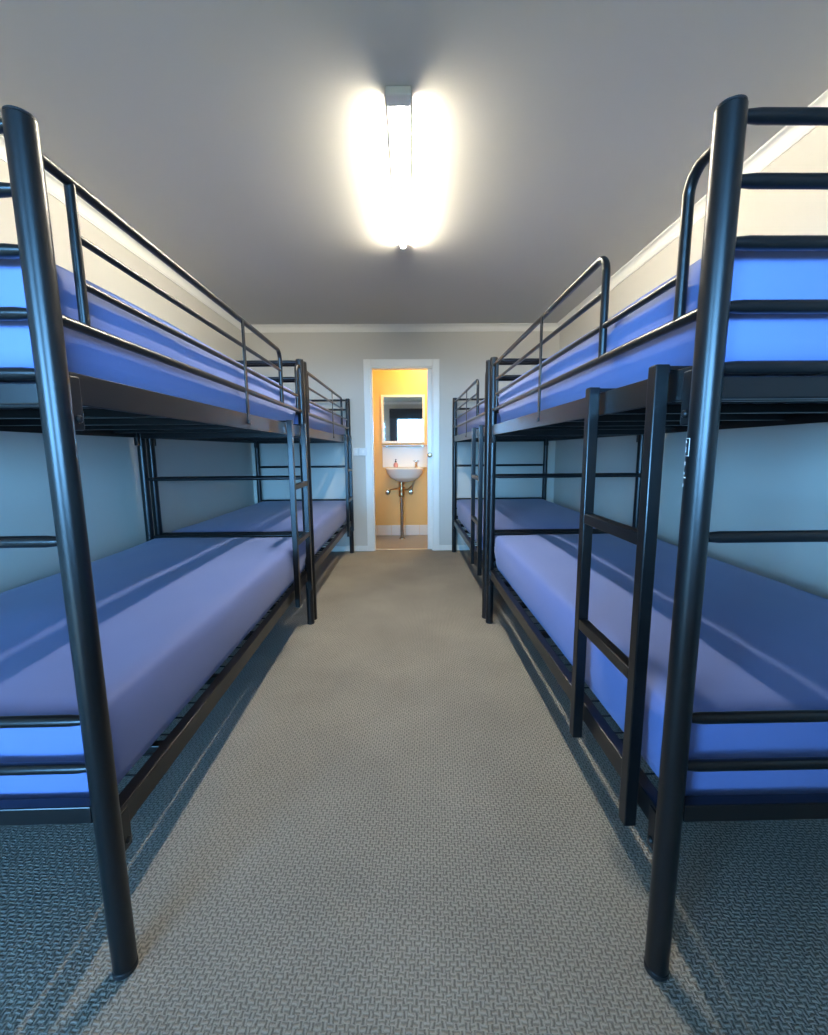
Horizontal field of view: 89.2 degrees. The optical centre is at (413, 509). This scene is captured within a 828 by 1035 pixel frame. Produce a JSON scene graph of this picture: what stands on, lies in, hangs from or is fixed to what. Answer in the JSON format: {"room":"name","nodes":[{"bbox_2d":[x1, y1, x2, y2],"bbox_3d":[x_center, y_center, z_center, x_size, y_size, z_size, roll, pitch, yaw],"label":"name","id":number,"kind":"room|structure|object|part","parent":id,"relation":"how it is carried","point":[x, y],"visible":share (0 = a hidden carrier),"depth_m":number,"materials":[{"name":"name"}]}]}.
{"room":"dormitory","nodes":[
{"label":"dormitory","id":0,"kind":"room"},
{"bbox_2d":[0,159,254,592],"bbox_3d":[-1.893,-0.381,2.087,0.100,2.560,5.720,-1,8,-1],"label":"wall","id":1,"kind":"structure","parent":0,"point":[109,466],"depth_m":2.59,"materials":[{"name":"paint"}]},
{"bbox_2d":[0,134,244,329],"bbox_3d":[-1.828,-1.613,1.914,0.050,0.072,5.520,-1,8,-1],"label":"trim","id":2,"kind":"structure","parent":1,"relation":"attached to","point":[55,188],"depth_m":2.67,"materials":[{"name":"white paint"}]},
{"bbox_2d":[372,370,427,534],"bbox_3d":[-0.062,-0.880,5.814,1.900,2.480,0.100,-1,8,-1],"label":"wall","id":3,"kind":"structure","parent":0,"point":[385,382],"depth_m":5.81,"materials":[{"name":"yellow paint"}]},
{"bbox_2d":[376,525,427,534],"bbox_3d":[-0.053,0.283,5.922,1.697,0.145,0.010,-1,8,-1],"label":"baseboard","id":4,"kind":"structure","parent":3,"relation":"attached to","point":[380,529],"depth_m":5.92,"materials":[{"name":"white tile"}]},
{"bbox_2d":[381,395,424,443],"bbox_3d":[-0.147,-1.231,5.702,0.592,0.647,0.022,-1,8,-1],"label":"wall mirror","id":5,"kind":"object","parent":3,"relation":"attached to","point":[402,416],"visible":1,"depth_m":5.70,"materials":[{"name":"clear glass"}]},
{"bbox_2d":[382,446,426,466],"bbox_3d":[-0.127,-0.730,5.778,0.612,0.283,0.012,-1,8,-1],"label":"backsplash","id":6,"kind":"structure","parent":3,"relation":"attached to","point":[406,456],"depth_m":5.77,"materials":[{"name":"white tile"}]},
{"bbox_2d":[385,462,423,538],"bbox_3d":[-0.130,-0.133,5.651,0.528,1.046,0.421,-1,8,-1],"label":"basin","id":7,"kind":"object","parent":3,"relation":"attached to","point":[401,474],"visible":1,"depth_m":5.55,"materials":[{"name":"white ceramic"}]},
{"bbox_3d":[-0.122,-0.466,5.600,0.508,0.188,0.412,-1,8,-1],"label":"bowl","id":8,"kind":"part","parent":7,"relation":"part of","materials":[{"name":"white ceramic"}]},
{"bbox_2d":[382,445,426,446],"bbox_3d":[-0.127,-0.875,5.715,0.612,0.020,0.095,-1,8,-1],"label":"shelf","id":9,"kind":"object","parent":3,"relation":"attached to","point":[382,445],"visible":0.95,"depth_m":5.67,"materials":[{"name":"grey glass"}]},
{"bbox_2d":[245,331,559,545],"bbox_3d":[-0.118,-0.790,4.887,3.510,2.560,0.100,-1,8,-1],"label":"wall","id":10,"kind":"structure","parent":0,"point":[335,359],"depth_m":4.77,"materials":[{"name":"paint"}]},
{"bbox_2d":[353,448,358,455],"bbox_3d":[-0.668,-0.669,4.839,0.060,0.086,0.016,-1,8,-1],"label":"light switch","id":11,"kind":"object","parent":10,"relation":"attached to","point":[355,450],"visible":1,"depth_m":4.84,"materials":[{"name":"white plastic"}]},
{"bbox_2d":[359,448,366,455],"bbox_3d":[-0.585,-0.669,4.830,0.096,0.086,0.036,-1,8,-1],"label":"light switch","id":12,"kind":"object","parent":10,"relation":"attached to","point":[362,451],"visible":1,"depth_m":4.82,"materials":[{"name":"white plastic"}]},
{"bbox_2d":[318,545,476,551],"bbox_3d":[-0.107,0.454,5.005,3.482,0.065,0.014,-1,8,-1],"label":"baseboard","id":13,"kind":"structure","parent":10,"relation":"attached to","point":[441,547],"depth_m":5.00,"materials":[{"name":"white paint"}]},
{"bbox_2d":[363,359,439,550],"bbox_3d":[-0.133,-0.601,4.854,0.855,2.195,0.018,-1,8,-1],"label":"trim","id":14,"kind":"structure","parent":10,"relation":"attached to","point":[367,363],"depth_m":4.80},
{"bbox_2d":[245,323,558,332],"bbox_3d":[-0.127,-2.011,4.639,3.510,0.072,0.050,-1,8,-1],"label":"trim","id":15,"kind":"structure","parent":10,"relation":"attached to","point":[459,327],"depth_m":4.64,"materials":[{"name":"white paint"}]},
{"bbox_2d":[427,369,431,548],"bbox_3d":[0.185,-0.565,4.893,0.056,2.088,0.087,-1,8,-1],"label":"door","id":16,"kind":"structure","parent":10,"relation":"in","point":[429,371],"depth_m":4.88,"materials":[{"name":"white wood"}]},
{"bbox_2d":[0,535,827,1034],"bbox_3d":[-0.083,0.845,2.749,3.710,0.080,6.650,-1,8,-1],"label":"floor","id":17,"kind":"structure","parent":0,"point":[391,819],"depth_m":1.19,"materials":[{"name":"carpet"}]},
{"bbox_2d":[0,105,314,980],"bbox_3d":[-1.207,0.058,1.806,1.110,1.760,2.011,-1,8,-1],"label":"bunk bed","id":18,"kind":"object","parent":17,"relation":"on","point":[60,395],"visible":0.82,"depth_m":0.90,"materials":[{"name":"black metal"}]},
{"bbox_3d":[-1.732,-0.359,1.735,0.032,0.063,1.900,-1,8,-1],"label":"rail","id":19,"kind":"part","parent":18,"relation":"part of","materials":[{"name":"black metal"}]},
{"bbox_3d":[-0.673,0.186,0.847,0.049,1.742,0.049,-1,8,-1],"label":"post","id":20,"kind":"part","parent":18,"relation":"part of","materials":[{"name":"black metal"}]},
{"bbox_3d":[-1.760,-0.076,2.764,0.049,1.742,0.049,-1,8,-1],"label":"post","id":21,"kind":"part","parent":18,"relation":"part of","materials":[{"name":"black metal"}]},
{"bbox_2d":[0,258,295,423],"bbox_3d":[-1.222,-0.515,1.725,1.009,0.245,1.900,-1,8,-1],"label":"mattress","id":22,"kind":"object","parent":18,"relation":"on","point":[86,355],"visible":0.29,"depth_m":1.05,"materials":[{"name":"fabric"}]},
{"bbox_2d":[0,537,305,799],"bbox_3d":[-1.196,0.414,1.856,1.007,0.264,1.903,-1,8,-1],"label":"mattress","id":23,"kind":"object","parent":18,"relation":"on","point":[171,611],"visible":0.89,"depth_m":1.32,"materials":[{"name":"fabric"}]},
{"bbox_3d":[-0.698,-0.611,1.518,0.021,0.289,1.510,-1,8,-1],"label":"guard rail","id":24,"kind":"part","parent":18,"relation":"part of","materials":[{"name":"black metal"}]},
{"bbox_3d":[-0.699,-0.649,1.547,0.016,0.016,1.420,-1,8,-1],"label":"guard rail","id":25,"kind":"part","parent":18,"relation":"part of","materials":[{"name":"black metal"}]},
{"bbox_3d":[-0.701,-0.497,1.740,0.021,0.021,1.919,-1,8,-1],"label":"guard rail","id":26,"kind":"part","parent":18,"relation":"part of","materials":[{"name":"black metal"}]},
{"bbox_3d":[-0.708,-0.370,1.758,0.032,0.063,1.900,-1,8,-1],"label":"rail","id":27,"kind":"part","parent":18,"relation":"part of","materials":[{"name":"black metal"}]},
{"bbox_3d":[-0.702,-0.584,1.729,0.016,0.016,1.762,-1,8,-1],"label":"guard rail","id":28,"kind":"part","parent":18,"relation":"part of","materials":[{"name":"black metal"}]},
{"bbox_3d":[-0.701,0.571,1.891,0.032,0.056,1.900,-1,8,-1],"label":"rail","id":29,"kind":"part","parent":18,"relation":"part of","materials":[{"name":"black metal"}]},
{"bbox_3d":[-0.725,-0.767,2.626,0.021,0.289,0.088,-1,8,-1],"label":"guard rail","id":30,"kind":"part","parent":18,"relation":"part of","materials":[{"name":"black metal"}]},
{"bbox_3d":[-0.721,-0.088,2.788,0.049,1.742,0.049,-1,8,-1],"label":"post","id":31,"kind":"part","parent":18,"relation":"part of","materials":[{"name":"black metal"}]},
{"bbox_2d":[145,361,353,619],"bbox_3d":[-1.237,-0.228,3.830,1.110,1.760,2.011,-1,8,0],"label":"bunk bed","id":32,"kind":"object","parent":17,"relation":"on","point":[313,436],"visible":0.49,"depth_m":3.52,"materials":[{"name":"metal"}]},
{"bbox_3d":[-1.760,-0.089,2.856,0.049,1.742,0.049,0,8,0],"label":"post","id":33,"kind":"part","parent":32,"relation":"part of","materials":[{"name":"black metal"}]},
{"bbox_3d":[-1.762,-0.646,3.768,0.032,0.063,1.900,0,8,0],"label":"rail","id":34,"kind":"part","parent":32,"relation":"part of","materials":[{"name":"black metal"}]},
{"bbox_3d":[-1.774,-0.363,4.797,0.049,1.742,0.049,0,8,0],"label":"post","id":35,"kind":"part","parent":32,"relation":"part of","materials":[{"name":"black metal"}]},
{"bbox_2d":[173,501,345,553],"bbox_3d":[-1.239,0.130,3.881,1.010,0.261,1.900,-1,8,0],"label":"mattress","id":36,"kind":"object","parent":32,"relation":"on","point":[265,516],"visible":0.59,"depth_m":3.48,"materials":[{"name":"fabric"}]},
{"bbox_3d":[-0.720,-0.098,2.863,0.049,1.742,0.049,0,8,0],"label":"post","id":37,"kind":"part","parent":32,"relation":"part of","materials":[{"name":"black metal"}]},
{"bbox_2d":[294,398,345,434],"bbox_3d":[-1.252,-0.800,3.749,1.009,0.244,1.901,-1,8,0],"label":"mattress","id":38,"kind":"object","parent":32,"relation":"on","point":[314,423],"visible":0.13,"depth_m":3.50,"materials":[{"name":"fabric"}]},
{"bbox_3d":[-0.731,-0.895,3.534,0.021,0.289,1.510,0,8,0],"label":"guard rail","id":39,"kind":"part","parent":32,"relation":"part of","materials":[{"name":"black metal"}]},
{"bbox_3d":[-0.731,-0.933,3.563,0.016,0.016,1.420,0,8,0],"label":"guard rail","id":40,"kind":"part","parent":32,"relation":"part of","materials":[{"name":"black metal"}]},
{"bbox_3d":[-0.732,-0.868,3.745,0.016,0.016,1.762,0,8,0],"label":"guard rail","id":41,"kind":"part","parent":32,"relation":"part of","materials":[{"name":"black metal"}]},
{"bbox_3d":[-0.738,-0.654,3.774,0.032,0.063,1.900,0,8,0],"label":"rail","id":42,"kind":"part","parent":32,"relation":"part of","materials":[{"name":"black metal"}]},
{"bbox_3d":[-0.731,-0.781,3.756,0.021,0.021,1.919,0,8,0],"label":"guard rail","id":43,"kind":"part","parent":32,"relation":"part of","materials":[{"name":"black metal"}]},
{"bbox_3d":[-0.731,0.287,3.907,0.032,0.056,1.900,0,8,0],"label":"rail","id":44,"kind":"part","parent":32,"relation":"part of","materials":[{"name":"black metal"}]},
{"bbox_3d":[-0.739,-1.052,4.643,0.021,0.289,0.088,0,8,0],"label":"guard rail","id":45,"kind":"part","parent":32,"relation":"part of","materials":[{"name":"black metal"}]},
{"bbox_3d":[-0.734,-0.372,4.804,0.049,1.742,0.049,0,8,0],"label":"post","id":46,"kind":"part","parent":32,"relation":"part of","materials":[{"name":"black metal"}]},
{"bbox_2d":[376,548,427,549],"bbox_3d":[-0.121,0.477,5.080,0.679,0.018,0.040,-1,8,-1],"label":"trim","id":47,"kind":"structure","parent":17,"relation":"on","point":[385,548],"depth_m":5.06,"materials":[{"name":"wood"}]},
{"bbox_2d":[452,360,643,618],"bbox_3d":[0.991,-0.247,3.844,1.110,1.760,2.011,-1,8,-1],"label":"bunk bed","id":48,"kind":"object","parent":17,"relation":"on","point":[481,435],"visible":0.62,"depth_m":3.21,"materials":[{"name":"metal"}]},
{"bbox_3d":[0.462,-0.382,4.805,0.049,1.742,0.049,-1,8,-1],"label":"post","id":49,"kind":"part","parent":48,"relation":"part of","materials":[{"name":"black metal"}]},
{"bbox_3d":[0.472,-0.991,3.901,0.016,0.016,1.420,-1,8,-1],"label":"guard rail","id":50,"kind":"part","parent":48,"relation":"part of","materials":[{"name":"black metal"}]},
{"bbox_3d":[0.472,-0.962,3.940,0.021,0.289,1.510,-1,8,-1],"label":"guard rail","id":51,"kind":"part","parent":48,"relation":"part of","materials":[{"name":"black metal"}]},
{"bbox_3d":[0.493,0.277,3.908,0.032,0.056,1.900,-1,8,-1],"label":"rail","id":52,"kind":"part","parent":48,"relation":"part of","materials":[{"name":"black metal"}]},
{"bbox_3d":[0.486,-0.664,3.776,0.032,0.063,1.900,-1,8,-1],"label":"rail","id":53,"kind":"part","parent":48,"relation":"part of","materials":[{"name":"black metal"}]},
{"bbox_3d":[0.477,-0.790,3.758,0.021,0.021,1.919,-1,8,-1],"label":"guard rail","id":54,"kind":"part","parent":48,"relation":"part of","materials":[{"name":"black metal"}]},
{"bbox_3d":[0.476,-0.877,3.744,0.016,0.016,1.762,-1,8,-1],"label":"guard rail","id":55,"kind":"part","parent":48,"relation":"part of","materials":[{"name":"black metal"}]},
{"bbox_2d":[457,397,500,434],"bbox_3d":[0.996,-0.820,3.764,1.006,0.244,1.900,-1,8,-1],"label":"mattress","id":56,"kind":"object","parent":48,"relation":"on","point":[481,420],"visible":0.07,"depth_m":3.61,"materials":[{"name":"fabric"}]},
{"bbox_3d":[0.500,-0.108,2.864,0.049,1.742,0.049,-1,8,-1],"label":"post","id":57,"kind":"part","parent":48,"relation":"part of","materials":[{"name":"black metal"}]},
{"bbox_2d":[457,499,593,557],"bbox_3d":[1.004,0.108,3.895,1.004,0.265,1.902,-1,8,-1],"label":"mattress","id":58,"kind":"object","parent":48,"relation":"on","point":[509,513],"visible":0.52,"depth_m":3.57,"materials":[{"name":"fabric"}]},
{"bbox_3d":[1.502,-0.393,4.824,0.049,1.742,0.049,-1,8,-1],"label":"post","id":59,"kind":"part","parent":48,"relation":"part of","materials":[{"name":"black metal"}]},
{"bbox_3d":[1.510,-0.675,3.795,0.032,0.063,1.900,-1,8,-1],"label":"rail","id":60,"kind":"part","parent":48,"relation":"part of","materials":[{"name":"black metal"}]},
{"bbox_3d":[1.540,-0.119,2.884,0.049,1.742,0.049,-1,8,-1],"label":"post","id":61,"kind":"part","parent":48,"relation":"part of","materials":[{"name":"black metal"}]},
{"bbox_2d":[486,94,827,981],"bbox_3d":[1.040,0.038,1.817,1.110,1.760,2.011,-1,8,-1],"label":"bunk bed","id":62,"kind":"object","parent":17,"relation":"on","point":[702,388],"visible":0.91,"depth_m":0.89,"materials":[{"name":"metal"}]},
{"bbox_3d":[0.513,-0.096,2.778,0.049,1.742,0.049,-1,8,-1],"label":"post","id":63,"kind":"part","parent":62,"relation":"part of","materials":[{"name":"black metal"}]},
{"bbox_3d":[0.521,-0.705,1.875,0.016,0.016,1.420,-1,8,-1],"label":"guard rail","id":64,"kind":"part","parent":62,"relation":"part of","materials":[{"name":"black metal"}]},
{"bbox_3d":[0.521,-0.676,1.913,0.021,0.289,1.510,-1,8,-1],"label":"guard rail","id":65,"kind":"part","parent":62,"relation":"part of","materials":[{"name":"black metal"}]},
{"bbox_3d":[0.542,0.562,1.882,0.032,0.056,1.900,-1,8,-1],"label":"rail","id":66,"kind":"part","parent":62,"relation":"part of","materials":[{"name":"black metal"}]},
{"bbox_3d":[0.525,-0.592,1.718,0.016,0.016,1.762,-1,8,-1],"label":"guard rail","id":67,"kind":"part","parent":62,"relation":"part of","materials":[{"name":"black metal"}]},
{"bbox_3d":[0.535,-0.379,1.749,0.032,0.063,1.900,-1,8,-1],"label":"rail","id":68,"kind":"part","parent":62,"relation":"part of","materials":[{"name":"black metal"}]},
{"bbox_3d":[0.526,-0.505,1.731,0.021,0.021,1.919,-1,8,-1],"label":"guard rail","id":69,"kind":"part","parent":62,"relation":"part of","materials":[{"name":"black metal"}]},
{"bbox_2d":[494,534,827,795],"bbox_3d":[1.047,0.396,1.867,1.007,0.262,1.904,-1,8,-1],"label":"mattress","id":70,"kind":"object","parent":62,"relation":"on","point":[763,641],"visible":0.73,"depth_m":1.22,"materials":[{"name":"fabric"}]},
{"bbox_2d":[498,250,827,422],"bbox_3d":[1.046,-0.534,1.735,1.006,0.244,1.902,-1,8,-1],"label":"mattress","id":71,"kind":"object","parent":62,"relation":"on","point":[756,274],"visible":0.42,"depth_m":0.84,"materials":[{"name":"fabric"}]},
{"bbox_3d":[0.540,-0.520,0.805,0.021,0.289,0.088,-1,8,-1],"label":"guard rail","id":72,"kind":"part","parent":62,"relation":"part of","materials":[{"name":"black metal"}]},
{"bbox_3d":[0.547,0.177,0.838,0.049,1.742,0.049,-1,8,-1],"label":"post","id":73,"kind":"part","parent":62,"relation":"part of","materials":[{"name":"black metal"}]},
{"bbox_3d":[1.559,-0.389,1.765,0.032,0.063,1.900,-1,8,-1],"label":"rail","id":74,"kind":"part","parent":62,"relation":"part of","materials":[{"name":"black metal"}]},
{"bbox_2d":[0,0,827,324],"bbox_3d":[-0.099,-1.714,1.919,3.710,0.100,5.720,-1,8,-1],"label":"ceiling","id":75,"kind":"structure","parent":0,"point":[247,141],"depth_m":1.78,"materials":[{"name":"paint"}]},
{"bbox_2d":[385,86,410,249],"bbox_3d":[-0.066,-1.689,2.220,0.100,0.034,1.250,-1,8,-1],"label":"fluorescent light","id":76,"kind":"object","parent":75,"relation":"in","point":[398,98],"visible":1,"depth_m":1.96,"materials":[{"name":"white plastic"}]},
{"bbox_2d":[553,126,827,598],"bbox_3d":[1.717,-0.414,2.121,0.100,2.560,5.720,-1,8,-1],"label":"wall","id":77,"kind":"structure","parent":0,"point":[767,478],"depth_m":2.06,"materials":[{"name":"paint"}]},
{"bbox_2d":[557,89,827,325],"bbox_3d":[1.632,-1.645,1.947,0.050,0.072,5.520,-1,8,-1],"label":"trim","id":78,"kind":"structure","parent":77,"relation":"attached to","point":[788,136],"depth_m":2.36,"materials":[{"name":"white paint"}]}
]}

